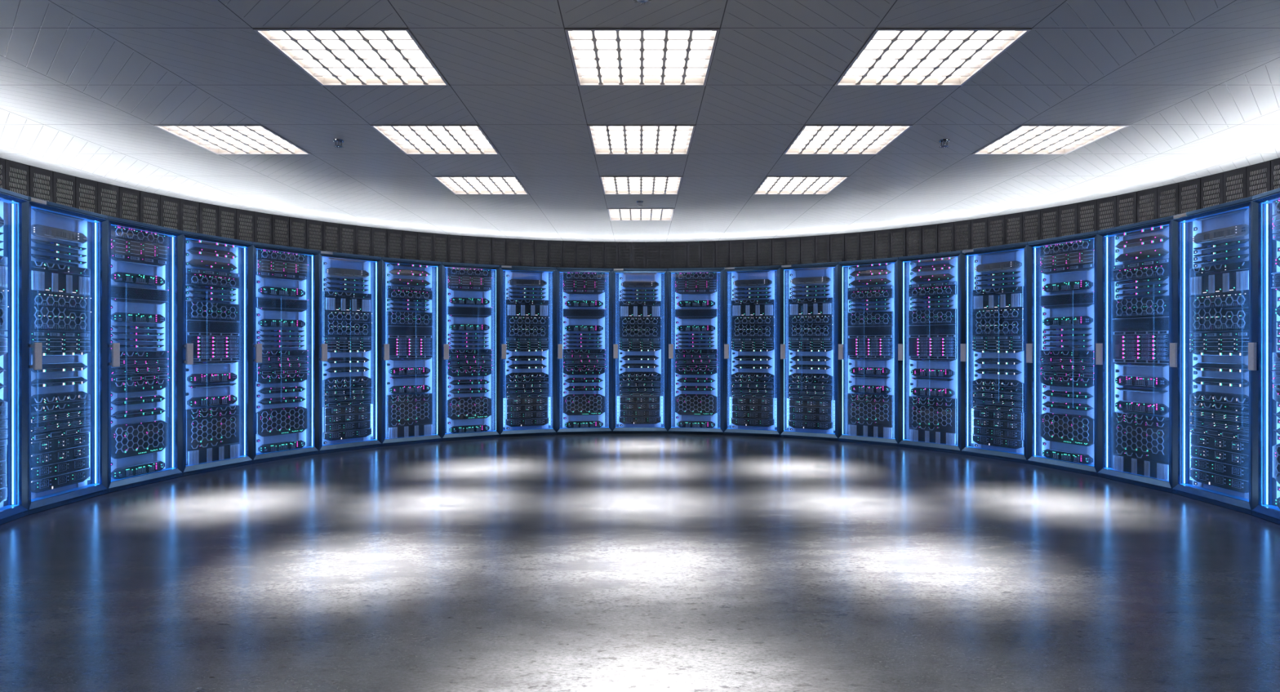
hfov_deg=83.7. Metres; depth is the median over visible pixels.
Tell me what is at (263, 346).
switch
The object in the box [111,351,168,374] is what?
server
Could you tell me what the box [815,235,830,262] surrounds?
vent panel
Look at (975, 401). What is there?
server
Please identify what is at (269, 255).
grille
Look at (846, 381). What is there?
tall cabinet
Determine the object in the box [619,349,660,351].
switch
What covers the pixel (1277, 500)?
switch
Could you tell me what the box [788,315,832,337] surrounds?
storage unit
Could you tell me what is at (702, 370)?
server
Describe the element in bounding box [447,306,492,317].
server
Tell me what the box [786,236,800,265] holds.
vent panel
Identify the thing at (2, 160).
vent panel
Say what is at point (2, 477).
server
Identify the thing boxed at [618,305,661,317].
bay
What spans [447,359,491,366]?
server
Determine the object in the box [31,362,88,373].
switch
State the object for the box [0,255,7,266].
server
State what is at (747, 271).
plate
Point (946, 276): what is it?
switch
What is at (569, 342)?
switch
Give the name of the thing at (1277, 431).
switch
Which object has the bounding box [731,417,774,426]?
server
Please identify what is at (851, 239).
vent panel
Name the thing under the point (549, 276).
tall cabinet
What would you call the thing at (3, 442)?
server
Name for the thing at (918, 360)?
server
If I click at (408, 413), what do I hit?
storage unit
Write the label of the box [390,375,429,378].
server
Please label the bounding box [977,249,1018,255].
plate
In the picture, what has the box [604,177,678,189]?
diffuser
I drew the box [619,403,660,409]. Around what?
server
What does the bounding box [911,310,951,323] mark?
grille
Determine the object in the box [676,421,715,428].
switch
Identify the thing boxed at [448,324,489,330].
switch
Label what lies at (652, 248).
vent panel
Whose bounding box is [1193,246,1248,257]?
switch
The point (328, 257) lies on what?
plate
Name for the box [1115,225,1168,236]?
switch
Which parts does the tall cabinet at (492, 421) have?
handle, panel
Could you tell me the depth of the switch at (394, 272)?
7.99 m
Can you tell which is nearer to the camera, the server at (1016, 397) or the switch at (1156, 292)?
the switch at (1156, 292)
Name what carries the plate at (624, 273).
in the tall cabinet at (618, 276)
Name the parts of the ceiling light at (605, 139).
louvre blade, louvre blade, louvre blade, louvre blade, louvre blade, louvre blade, louvre blade, louvre blade, louvre blade, louvre blade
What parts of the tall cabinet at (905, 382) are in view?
handle, rack rail, panel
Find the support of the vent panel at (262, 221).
attached to the wall
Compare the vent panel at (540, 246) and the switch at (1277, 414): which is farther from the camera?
the vent panel at (540, 246)
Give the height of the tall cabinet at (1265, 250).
2.050 m
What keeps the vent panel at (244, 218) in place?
attached to the wall
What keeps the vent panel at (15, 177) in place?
attached to the wall
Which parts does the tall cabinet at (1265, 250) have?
handle, rack rail, mounting panel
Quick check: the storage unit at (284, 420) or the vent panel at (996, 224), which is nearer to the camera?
the storage unit at (284, 420)
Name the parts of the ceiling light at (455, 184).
louvre blade, louvre blade, louvre blade, louvre blade, louvre blade, louvre blade, louvre blade, louvre blade, louvre blade, louvre blade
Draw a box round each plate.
[31,208,84,221]
[328,257,366,262]
[511,271,544,272]
[623,273,656,274]
[735,271,768,272]
[792,267,828,271]
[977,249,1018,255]
[1195,208,1248,221]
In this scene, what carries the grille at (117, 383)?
attached to the server at (121, 384)
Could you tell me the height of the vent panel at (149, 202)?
0.526 m
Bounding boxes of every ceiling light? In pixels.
[153,124,311,154]
[253,27,448,85]
[370,124,499,154]
[433,176,528,194]
[564,27,719,85]
[587,124,695,154]
[600,176,682,194]
[607,208,674,220]
[753,176,848,194]
[782,124,912,154]
[834,27,1031,85]
[971,124,1129,154]
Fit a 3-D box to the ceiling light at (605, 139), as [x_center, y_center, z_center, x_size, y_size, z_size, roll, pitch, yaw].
[0.010,-1.462,4.959,0.696,0.081,0.696,0,0,0]
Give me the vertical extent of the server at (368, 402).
0.042 m
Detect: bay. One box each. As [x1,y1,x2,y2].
[0,264,7,288]
[31,269,90,296]
[186,442,239,466]
[386,423,432,438]
[505,304,548,316]
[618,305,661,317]
[731,304,774,316]
[788,302,832,315]
[847,423,893,438]
[908,427,956,445]
[972,292,1023,310]
[1112,453,1168,480]
[1189,269,1248,296]
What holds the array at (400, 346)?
in the tall cabinet at (433, 380)
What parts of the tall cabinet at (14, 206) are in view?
mounting panel, rack rail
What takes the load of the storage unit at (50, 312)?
in the tall cabinet at (94, 226)
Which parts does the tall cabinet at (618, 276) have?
handle, label plate, rail, panel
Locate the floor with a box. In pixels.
[0,433,1279,691]
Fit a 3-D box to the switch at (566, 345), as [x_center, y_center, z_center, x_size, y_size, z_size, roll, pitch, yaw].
[-0.695,0.003,8.878,0.460,0.022,0.029,0,0,-10]
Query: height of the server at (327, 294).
0.056 m
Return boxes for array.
[186,332,239,361]
[386,335,432,358]
[847,335,893,358]
[908,334,956,359]
[1112,330,1168,364]
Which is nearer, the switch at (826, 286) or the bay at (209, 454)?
the bay at (209, 454)
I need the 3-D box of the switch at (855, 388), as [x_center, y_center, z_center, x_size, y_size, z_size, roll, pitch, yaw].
[2.573,0.484,8.002,0.470,0.084,0.031,0,0,40]
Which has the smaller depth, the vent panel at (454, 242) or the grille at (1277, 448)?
the grille at (1277, 448)
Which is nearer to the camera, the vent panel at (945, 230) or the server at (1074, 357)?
the server at (1074, 357)
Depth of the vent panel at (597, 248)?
9.78 m
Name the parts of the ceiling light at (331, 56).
louvre blade, louvre blade, louvre blade, louvre blade, louvre blade, louvre blade, louvre blade, louvre blade, louvre blade, louvre blade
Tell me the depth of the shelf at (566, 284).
8.87 m
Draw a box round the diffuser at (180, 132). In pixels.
[172,126,295,146]
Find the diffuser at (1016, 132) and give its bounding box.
[987,126,1111,146]
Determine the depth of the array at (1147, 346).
5.61 m
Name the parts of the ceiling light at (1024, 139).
louvre blade, louvre blade, louvre blade, louvre blade, louvre blade, louvre blade, louvre blade, louvre blade, louvre blade, louvre blade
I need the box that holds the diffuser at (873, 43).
[843,31,1013,77]
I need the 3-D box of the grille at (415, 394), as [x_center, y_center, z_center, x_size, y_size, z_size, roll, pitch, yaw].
[-2.566,0.581,7.992,0.435,0.072,0.006,0,0,-40]
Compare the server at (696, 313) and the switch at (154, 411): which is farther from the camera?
the server at (696, 313)
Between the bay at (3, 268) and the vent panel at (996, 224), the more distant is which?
the vent panel at (996, 224)
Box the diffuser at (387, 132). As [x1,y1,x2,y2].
[382,126,492,146]
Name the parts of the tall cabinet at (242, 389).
handle, panel, mounting panel, rack rail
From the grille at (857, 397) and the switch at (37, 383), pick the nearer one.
the switch at (37, 383)
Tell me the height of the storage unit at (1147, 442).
0.254 m
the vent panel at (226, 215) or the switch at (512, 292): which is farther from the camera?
the switch at (512, 292)
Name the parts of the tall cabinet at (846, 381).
handle, panel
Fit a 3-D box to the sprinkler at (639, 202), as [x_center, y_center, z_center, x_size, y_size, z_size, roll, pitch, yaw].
[-0.002,-1.405,7.059,0.072,0.045,0.072,0,0,0]
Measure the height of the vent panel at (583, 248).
0.526 m
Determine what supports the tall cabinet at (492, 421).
on the floor
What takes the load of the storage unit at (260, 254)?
in the tall cabinet at (310, 436)
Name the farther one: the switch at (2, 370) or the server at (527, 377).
the server at (527, 377)
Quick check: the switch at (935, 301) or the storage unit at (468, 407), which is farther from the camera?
the storage unit at (468, 407)
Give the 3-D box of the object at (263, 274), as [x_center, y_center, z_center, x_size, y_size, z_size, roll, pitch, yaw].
[-3.468,-0.675,6.937,0.029,0.057,0.521,0,0,30]
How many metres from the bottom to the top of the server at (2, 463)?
0.084 m
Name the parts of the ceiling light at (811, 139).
louvre blade, louvre blade, louvre blade, louvre blade, louvre blade, louvre blade, louvre blade, louvre blade, louvre blade, louvre blade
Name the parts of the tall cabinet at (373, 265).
handle, label plate, panel, rail, rack rail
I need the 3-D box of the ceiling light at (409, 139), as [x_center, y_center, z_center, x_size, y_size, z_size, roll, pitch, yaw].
[-1.390,-1.462,4.959,0.696,0.081,0.696,0,0,0]
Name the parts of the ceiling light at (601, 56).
louvre blade, louvre blade, louvre blade, louvre blade, louvre blade, louvre blade, louvre blade, louvre blade, louvre blade, louvre blade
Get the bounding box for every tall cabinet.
[0,187,28,524]
[27,196,107,515]
[107,215,182,493]
[182,231,253,476]
[252,241,319,463]
[319,250,382,453]
[382,257,441,446]
[441,262,499,441]
[499,265,556,437]
[556,267,612,435]
[612,268,667,433]
[667,267,723,435]
[723,265,780,437]
[780,262,838,441]
[838,257,897,446]
[897,250,960,453]
[960,241,1027,463]
[1026,231,1097,476]
[1095,215,1172,493]
[1169,196,1252,515]
[1248,187,1279,524]
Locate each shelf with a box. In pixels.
[0,337,7,352]
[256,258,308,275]
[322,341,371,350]
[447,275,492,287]
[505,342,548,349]
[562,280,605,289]
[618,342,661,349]
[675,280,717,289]
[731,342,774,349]
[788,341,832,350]
[972,340,1023,351]
[1112,257,1168,271]
[1271,213,1279,234]
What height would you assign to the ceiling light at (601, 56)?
0.081 m
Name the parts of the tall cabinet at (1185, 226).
handle, label plate, rack rail, rail, mounting panel, panel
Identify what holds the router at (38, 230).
in the tall cabinet at (94, 226)
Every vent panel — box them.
[0,157,4,189]
[4,159,29,196]
[29,165,53,202]
[53,171,75,208]
[75,176,97,213]
[97,181,119,217]
[119,186,139,222]
[139,191,159,226]
[160,195,179,230]
[179,198,199,233]
[199,202,217,235]
[217,205,235,239]
[235,208,253,241]
[253,211,271,244]
[271,213,288,246]
[288,217,306,248]
[306,219,323,250]
[323,221,339,253]
[339,223,355,253]
[355,225,371,256]
[371,226,386,257]
[386,228,402,258]
[402,230,417,259]
[417,231,432,261]
[432,233,447,262]
[447,234,462,262]
[462,235,476,263]
[476,236,491,264]
[491,237,506,265]
[506,238,519,266]
[520,239,533,266]
[533,240,548,266]
[548,240,562,267]
[562,240,576,267]
[576,240,590,267]
[590,241,604,268]
[604,241,617,268]
[617,241,631,268]
[631,241,645,268]
[645,241,659,268]
[659,241,673,268]
[673,241,687,268]
[687,241,701,267]
[701,240,715,267]
[715,240,728,267]
[728,240,743,266]
[743,239,757,266]
[757,238,771,266]
[771,237,786,265]
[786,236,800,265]
[800,235,815,263]
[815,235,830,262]
[830,233,844,262]
[844,231,859,261]
[859,231,875,260]
[875,229,890,258]
[890,227,906,257]
[906,226,921,256]
[921,223,937,254]
[937,222,954,253]
[954,219,970,251]
[970,217,987,248]
[987,214,1004,247]
[1004,212,1022,244]
[1022,208,1040,242]
[1040,205,1058,239]
[1058,202,1077,236]
[1077,199,1097,233]
[1097,195,1116,231]
[1116,191,1137,226]
[1137,186,1157,222]
[1157,182,1178,218]
[1178,177,1200,213]
[1200,172,1223,208]
[1223,166,1246,203]
[1246,160,1271,197]
[1271,157,1279,190]
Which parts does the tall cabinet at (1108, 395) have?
handle, rack rail, mounting panel, panel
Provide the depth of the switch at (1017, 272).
6.92 m
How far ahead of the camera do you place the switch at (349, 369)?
7.50 m
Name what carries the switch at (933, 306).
in the tall cabinet at (905, 382)
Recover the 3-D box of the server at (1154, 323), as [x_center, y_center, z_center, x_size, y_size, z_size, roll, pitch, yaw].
[3.942,-0.172,5.630,0.031,0.104,0.518,0,0,-10]
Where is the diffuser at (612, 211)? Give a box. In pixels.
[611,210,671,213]
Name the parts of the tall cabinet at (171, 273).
handle, panel, mounting panel, rack rail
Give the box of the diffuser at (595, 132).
[593,126,689,146]
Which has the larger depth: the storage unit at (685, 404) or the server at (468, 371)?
the storage unit at (685, 404)
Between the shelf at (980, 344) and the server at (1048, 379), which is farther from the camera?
the shelf at (980, 344)
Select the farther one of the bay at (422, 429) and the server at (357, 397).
the bay at (422, 429)
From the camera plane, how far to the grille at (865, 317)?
7.99 m
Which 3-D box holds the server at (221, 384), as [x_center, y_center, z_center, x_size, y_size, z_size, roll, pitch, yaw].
[-3.762,0.350,6.304,0.031,0.022,0.454,0,0,20]
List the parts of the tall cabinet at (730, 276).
handle, mounting panel, panel, rail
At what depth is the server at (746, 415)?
8.68 m
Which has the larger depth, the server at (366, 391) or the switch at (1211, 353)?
the server at (366, 391)
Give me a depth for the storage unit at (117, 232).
5.61 m
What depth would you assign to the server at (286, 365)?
6.92 m
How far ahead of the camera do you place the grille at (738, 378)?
8.68 m
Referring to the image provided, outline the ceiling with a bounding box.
[0,0,1279,241]
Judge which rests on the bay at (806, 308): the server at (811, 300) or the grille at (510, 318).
the server at (811, 300)
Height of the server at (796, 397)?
0.042 m
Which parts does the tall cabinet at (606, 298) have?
handle, mounting panel, panel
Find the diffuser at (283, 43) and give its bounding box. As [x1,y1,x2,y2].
[270,31,440,77]
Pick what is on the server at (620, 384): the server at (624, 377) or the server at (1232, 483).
the server at (624, 377)
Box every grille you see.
[0,292,4,326]
[34,261,85,271]
[34,295,86,328]
[34,394,86,411]
[115,227,164,243]
[115,380,164,386]
[120,351,163,356]
[191,275,235,286]
[261,251,304,262]
[261,373,304,378]
[261,408,304,432]
[328,313,368,334]
[328,378,368,388]
[391,291,429,297]
[391,311,429,324]
[391,394,429,402]
[451,268,488,275]
[451,398,488,416]
[509,318,545,336]
[509,374,545,382]
[566,273,601,278]
[566,395,601,412]
[622,319,657,336]
[678,273,712,279]
[678,395,713,412]
[734,374,770,382]
[791,317,828,335]
[791,375,828,382]
[850,291,888,297]
[850,311,888,324]
[850,394,888,402]
[911,288,951,295]
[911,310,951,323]
[975,287,1017,293]
[975,311,1018,333]
[976,381,1018,391]
[1043,240,1088,253]
[1043,414,1088,441]
[1044,351,1088,355]
[1044,377,1088,382]
[1115,266,1164,279]
[1115,297,1164,315]
[1115,413,1164,426]
[1193,262,1244,271]
[1193,394,1244,409]
[1275,446,1279,476]
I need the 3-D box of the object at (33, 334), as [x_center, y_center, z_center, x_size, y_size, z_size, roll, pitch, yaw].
[-4.004,-0.075,4.935,0.028,0.040,0.525,0,0,0]
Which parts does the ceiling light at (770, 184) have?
louvre blade, louvre blade, louvre blade, louvre blade, louvre blade, louvre blade, louvre blade, louvre blade, louvre blade, louvre blade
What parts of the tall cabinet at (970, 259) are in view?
handle, label plate, rack rail, rail, mounting panel, panel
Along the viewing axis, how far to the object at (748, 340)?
8.69 m
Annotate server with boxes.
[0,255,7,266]
[0,399,8,419]
[0,418,8,430]
[0,429,8,439]
[0,439,7,446]
[0,445,6,460]
[0,459,6,474]
[0,473,6,488]
[0,486,7,502]
[31,260,90,276]
[31,337,90,352]
[31,391,90,415]
[31,408,90,425]
[31,417,90,435]
[31,426,90,441]
[31,432,88,454]
[31,444,88,466]
[31,456,88,479]
[31,467,89,493]
[111,237,168,260]
[111,284,168,304]
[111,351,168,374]
[111,364,168,377]
[111,374,169,393]
[186,320,239,333]
[186,404,239,419]
[188,383,235,388]
[193,360,238,364]
[256,297,308,311]
[256,361,307,370]
[256,369,309,383]
[262,350,308,363]
[322,291,371,299]
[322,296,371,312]
[322,376,371,391]
[322,388,371,397]
[322,395,371,403]
[322,400,371,407]
[323,427,371,440]
[324,404,370,415]
[324,412,370,423]
[324,420,370,432]
[386,325,432,335]
[386,393,432,403]
[389,358,431,360]
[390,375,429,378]
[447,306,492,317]
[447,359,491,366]
[447,365,493,377]
[448,349,492,365]
[505,299,548,305]
[505,372,548,384]
[505,383,548,389]
[505,388,548,394]
[505,393,548,398]
[505,417,548,426]
[506,396,547,404]
[506,404,547,412]
[506,410,547,419]
[562,349,605,364]
[562,358,604,364]
[563,308,605,319]
[563,364,606,375]
[618,301,661,305]
[618,372,661,382]
[618,382,661,387]
[618,387,661,392]
[618,392,661,395]
[618,416,661,424]
[619,395,660,403]
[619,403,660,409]
[619,409,660,416]
[675,308,716,319]
[675,349,717,359]
[675,358,717,364]
[675,364,716,375]
[731,299,774,305]
[731,372,774,384]
[731,383,774,389]
[731,388,774,394]
[731,393,774,398]
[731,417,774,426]
[732,396,773,404]
[732,404,773,412]
[732,410,773,419]
[788,297,832,303]
[788,373,832,385]
[788,384,832,391]
[788,390,832,396]
[788,395,832,399]
[788,420,832,430]
[789,398,831,407]
[789,405,831,414]
[789,413,831,422]
[847,325,893,335]
[847,393,893,403]
[848,358,892,360]
[850,375,889,378]
[908,324,956,334]
[908,395,956,407]
[909,358,955,361]
[911,377,953,381]
[972,286,1023,295]
[972,378,1023,395]
[972,391,1023,401]
[972,398,1023,408]
[972,404,1023,413]
[973,408,1022,422]
[973,417,1022,431]
[973,426,1022,439]
[973,434,1023,448]
[1040,249,1093,269]
[1040,291,1093,308]
[1040,350,1093,373]
[1040,363,1093,373]
[1040,371,1093,387]
[1111,316,1168,331]
[1112,411,1168,429]
[1113,362,1168,367]
[1115,387,1168,393]
[1189,260,1248,276]
[1189,337,1248,352]
[1189,391,1248,415]
[1189,408,1248,425]
[1189,417,1248,435]
[1189,426,1248,441]
[1190,432,1248,454]
[1190,456,1248,479]
[1190,467,1248,493]
[1191,444,1248,466]
[1271,271,1279,291]
[1271,351,1279,370]
[1271,370,1279,383]
[1272,383,1279,403]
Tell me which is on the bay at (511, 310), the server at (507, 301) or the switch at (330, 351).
the server at (507, 301)
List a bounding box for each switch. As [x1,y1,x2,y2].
[0,366,5,373]
[31,239,86,250]
[31,246,86,257]
[31,253,86,264]
[31,351,88,355]
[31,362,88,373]
[31,377,88,387]
[111,271,164,286]
[111,311,164,324]
[111,325,164,329]
[111,332,164,335]
[111,338,164,342]
[111,395,166,405]
[111,407,165,419]
[111,460,164,479]
[120,345,164,347]
[186,239,236,248]
[186,246,237,259]
[186,258,237,271]
[186,372,236,383]
[186,395,236,407]
[187,290,235,296]
[188,284,235,291]
[188,296,235,302]
[257,286,305,297]
[257,319,305,328]
[257,386,305,394]
[257,395,305,404]
[257,440,305,453]
[258,329,304,333]
[258,334,304,337]
[259,340,304,342]
[262,345,304,347]
[324,366,369,373]
[325,282,368,286]
[326,277,368,282]
[326,286,368,291]
[327,350,370,352]
[327,356,369,363]
[387,262,430,267]
[388,268,431,276]
[388,278,431,285]
[388,367,430,375]
[388,385,430,394]
[389,298,429,302]
[389,302,429,306]
[389,307,429,311]
[448,297,489,305]
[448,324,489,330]
[448,379,489,385]
[448,387,489,394]
[448,424,489,433]
[449,337,488,338]
[449,341,488,342]
[449,345,488,346]
[450,333,488,334]
[506,349,547,351]
[506,364,546,368]
[507,355,546,360]
[508,287,546,290]
[508,291,546,294]
[508,295,546,298]
[564,300,603,306]
[564,324,603,331]
[564,377,603,382]
[564,386,603,391]
[564,421,603,428]
[565,333,601,335]
[565,341,602,343]
[565,345,602,346]
[566,337,601,339]
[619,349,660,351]
[620,363,659,368]
[621,355,658,359]
[622,289,657,291]
[622,293,657,295]
[622,297,657,299]
[676,300,715,306]
[676,324,715,331]
[676,377,715,382]
[676,386,715,391]
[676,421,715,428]
[677,341,714,343]
[677,345,714,346]
[678,333,714,335]
[678,337,713,339]
[732,349,773,351]
[733,287,771,290]
[733,291,771,294]
[733,295,771,298]
[733,355,772,360]
[733,364,773,368]
[789,349,831,351]
[790,355,831,361]
[790,364,831,369]
[791,284,830,288]
[791,289,830,293]
[791,293,830,297]
[848,268,891,276]
[848,278,891,285]
[849,262,892,267]
[849,367,891,375]
[849,385,891,394]
[850,298,890,302]
[850,302,890,306]
[850,307,890,311]
[910,257,955,262]
[911,263,955,272]
[911,273,954,282]
[911,295,953,299]
[911,299,953,304]
[911,304,953,308]
[911,368,954,377]
[911,387,954,397]
[973,350,1022,353]
[973,357,1022,364]
[974,368,1022,374]
[975,271,1021,277]
[975,276,1021,282]
[975,281,1021,287]
[1042,280,1093,292]
[1042,315,1093,325]
[1042,389,1093,399]
[1042,400,1093,411]
[1042,448,1093,464]
[1043,328,1092,331]
[1043,333,1092,337]
[1043,339,1092,342]
[1043,345,1092,347]
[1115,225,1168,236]
[1115,234,1168,248]
[1115,248,1168,262]
[1115,277,1168,284]
[1115,283,1168,290]
[1115,289,1168,297]
[1115,375,1168,388]
[1115,400,1168,415]
[1191,351,1248,355]
[1191,362,1248,373]
[1191,377,1248,387]
[1193,239,1248,250]
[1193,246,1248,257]
[1193,253,1248,264]
[1274,411,1279,418]
[1274,427,1279,435]
[1275,256,1279,266]
[1275,305,1279,316]
[1275,497,1279,509]
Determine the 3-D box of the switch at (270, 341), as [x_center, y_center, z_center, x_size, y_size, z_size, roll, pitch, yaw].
[-3.468,-0.046,6.937,0.029,0.022,0.460,0,0,30]
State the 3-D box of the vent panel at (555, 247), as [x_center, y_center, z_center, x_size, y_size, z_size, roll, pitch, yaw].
[-1.148,-1.165,9.688,0.187,0.526,0.036,0,0,-14]
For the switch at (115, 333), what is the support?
in the tall cabinet at (171, 273)
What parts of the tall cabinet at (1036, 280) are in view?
handle, rack rail, mounting panel, panel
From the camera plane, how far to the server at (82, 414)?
4.92 m
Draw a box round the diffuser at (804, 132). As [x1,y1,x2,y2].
[791,126,900,146]
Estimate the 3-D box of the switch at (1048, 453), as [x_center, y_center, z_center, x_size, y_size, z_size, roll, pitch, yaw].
[3.762,0.975,6.304,0.031,0.083,0.477,0,0,-20]
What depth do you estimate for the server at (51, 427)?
4.92 m
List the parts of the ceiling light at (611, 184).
louvre blade, louvre blade, louvre blade, louvre blade, louvre blade, louvre blade, louvre blade, louvre blade, louvre blade, louvre blade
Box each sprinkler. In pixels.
[333,138,344,147]
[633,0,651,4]
[635,200,643,206]
[938,138,950,147]
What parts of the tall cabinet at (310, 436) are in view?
handle, panel, mounting panel, rack rail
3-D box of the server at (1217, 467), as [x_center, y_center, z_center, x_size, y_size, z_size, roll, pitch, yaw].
[4.003,0.840,4.935,0.030,0.084,0.501,0,0,0]
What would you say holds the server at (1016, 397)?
in the tall cabinet at (970, 259)
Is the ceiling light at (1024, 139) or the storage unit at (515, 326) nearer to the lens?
the ceiling light at (1024, 139)
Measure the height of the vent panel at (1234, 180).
0.526 m
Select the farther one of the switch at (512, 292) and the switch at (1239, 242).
the switch at (512, 292)
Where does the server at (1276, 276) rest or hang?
in the tall cabinet at (1265, 250)
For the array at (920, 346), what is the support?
in the tall cabinet at (905, 382)
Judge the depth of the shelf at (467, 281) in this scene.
8.39 m
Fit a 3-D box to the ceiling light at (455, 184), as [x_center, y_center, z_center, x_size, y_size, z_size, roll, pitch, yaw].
[-1.390,-1.462,6.359,0.696,0.081,0.696,0,0,0]
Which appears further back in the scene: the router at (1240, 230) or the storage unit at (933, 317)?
the storage unit at (933, 317)
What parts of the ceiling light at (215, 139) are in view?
louvre blade, louvre blade, louvre blade, louvre blade, louvre blade, louvre blade, louvre blade, louvre blade, louvre blade, louvre blade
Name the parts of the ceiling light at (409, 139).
louvre blade, louvre blade, louvre blade, louvre blade, louvre blade, louvre blade, louvre blade, louvre blade, louvre blade, louvre blade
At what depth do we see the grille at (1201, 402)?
4.93 m
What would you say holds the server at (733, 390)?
in the tall cabinet at (730, 276)
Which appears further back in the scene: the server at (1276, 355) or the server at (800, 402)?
the server at (800, 402)
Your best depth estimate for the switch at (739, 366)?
8.68 m
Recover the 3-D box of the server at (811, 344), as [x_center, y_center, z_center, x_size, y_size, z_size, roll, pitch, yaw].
[2.002,-0.005,8.402,0.525,0.096,0.031,0,0,30]
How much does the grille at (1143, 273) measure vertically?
0.056 m
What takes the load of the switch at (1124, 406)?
in the tall cabinet at (1108, 395)
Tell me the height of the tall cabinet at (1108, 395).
2.050 m
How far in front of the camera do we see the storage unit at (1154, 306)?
5.61 m
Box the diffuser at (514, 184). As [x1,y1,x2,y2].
[441,177,523,189]
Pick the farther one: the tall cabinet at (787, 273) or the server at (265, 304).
the tall cabinet at (787, 273)
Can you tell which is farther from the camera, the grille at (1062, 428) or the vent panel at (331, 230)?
the vent panel at (331, 230)
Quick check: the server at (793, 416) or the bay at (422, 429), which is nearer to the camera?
the bay at (422, 429)
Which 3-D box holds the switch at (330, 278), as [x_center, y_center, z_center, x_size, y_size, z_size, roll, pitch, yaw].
[-3.067,-0.695,7.509,0.028,0.023,0.460,0,0,40]
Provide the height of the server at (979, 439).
0.092 m
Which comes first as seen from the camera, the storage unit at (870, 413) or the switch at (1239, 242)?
the switch at (1239, 242)
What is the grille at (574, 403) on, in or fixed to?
attached to the storage unit at (572, 404)
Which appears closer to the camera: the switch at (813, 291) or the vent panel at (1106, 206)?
the vent panel at (1106, 206)
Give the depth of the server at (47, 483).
4.92 m
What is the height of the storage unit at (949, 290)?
0.091 m
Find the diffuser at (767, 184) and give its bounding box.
[759,177,839,189]
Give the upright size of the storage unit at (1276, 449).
0.259 m
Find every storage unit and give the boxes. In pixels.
[0,288,8,330]
[31,291,91,333]
[111,225,167,246]
[111,419,167,458]
[186,273,239,288]
[186,301,239,321]
[186,414,239,449]
[256,248,307,264]
[256,406,307,436]
[322,311,372,337]
[386,289,432,300]
[386,311,432,326]
[386,400,432,426]
[447,267,491,277]
[447,396,491,420]
[505,316,549,337]
[562,272,604,280]
[562,394,604,415]
[618,317,661,338]
[675,272,717,280]
[675,394,717,415]
[731,316,774,337]
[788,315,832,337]
[847,289,893,300]
[847,311,893,326]
[847,400,893,426]
[908,285,956,297]
[908,308,956,324]
[908,404,956,431]
[972,307,1023,336]
[1040,238,1093,256]
[1040,412,1093,446]
[1112,263,1168,282]
[1112,295,1168,318]
[1112,422,1168,462]
[1189,291,1248,333]
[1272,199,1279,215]
[1272,443,1279,484]
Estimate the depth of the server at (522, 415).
8.68 m
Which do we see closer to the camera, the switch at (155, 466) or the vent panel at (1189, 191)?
the switch at (155, 466)
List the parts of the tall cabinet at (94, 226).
handle, label plate, panel, mounting panel, rail, rack rail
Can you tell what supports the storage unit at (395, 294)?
in the tall cabinet at (433, 380)
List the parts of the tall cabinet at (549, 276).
handle, rail, mounting panel, panel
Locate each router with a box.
[0,216,4,227]
[31,224,87,244]
[324,267,369,277]
[507,279,546,286]
[621,281,658,287]
[733,279,772,286]
[790,276,831,284]
[974,260,1022,272]
[1192,224,1248,244]
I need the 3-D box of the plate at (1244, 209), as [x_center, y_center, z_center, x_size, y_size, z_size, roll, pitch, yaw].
[4.006,-0.911,4.935,0.026,0.028,0.460,0,0,0]
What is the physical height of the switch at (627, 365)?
0.055 m
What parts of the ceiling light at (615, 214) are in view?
louvre blade, louvre blade, louvre blade, louvre blade, louvre blade, louvre blade, louvre blade, louvre blade, louvre blade, louvre blade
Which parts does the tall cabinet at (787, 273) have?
handle, rail, panel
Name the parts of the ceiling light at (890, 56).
louvre blade, louvre blade, louvre blade, louvre blade, louvre blade, louvre blade, louvre blade, louvre blade, louvre blade, louvre blade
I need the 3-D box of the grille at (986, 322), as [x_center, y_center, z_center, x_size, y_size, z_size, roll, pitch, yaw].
[3.456,-0.229,6.931,0.006,0.211,0.441,0,0,-30]
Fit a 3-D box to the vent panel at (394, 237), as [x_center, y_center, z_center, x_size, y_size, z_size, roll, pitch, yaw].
[-3.018,-1.165,8.783,0.187,0.526,0.036,0,0,-38]
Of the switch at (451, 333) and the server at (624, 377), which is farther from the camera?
the server at (624, 377)
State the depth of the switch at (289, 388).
6.91 m
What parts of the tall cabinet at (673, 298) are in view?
handle, mounting panel, panel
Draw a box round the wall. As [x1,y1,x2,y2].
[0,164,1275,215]
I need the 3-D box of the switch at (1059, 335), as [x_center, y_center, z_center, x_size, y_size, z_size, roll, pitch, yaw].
[3.763,-0.095,6.304,0.029,0.022,0.460,0,0,-20]
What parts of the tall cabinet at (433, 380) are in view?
handle, panel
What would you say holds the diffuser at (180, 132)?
attached to the ceiling light at (215, 139)

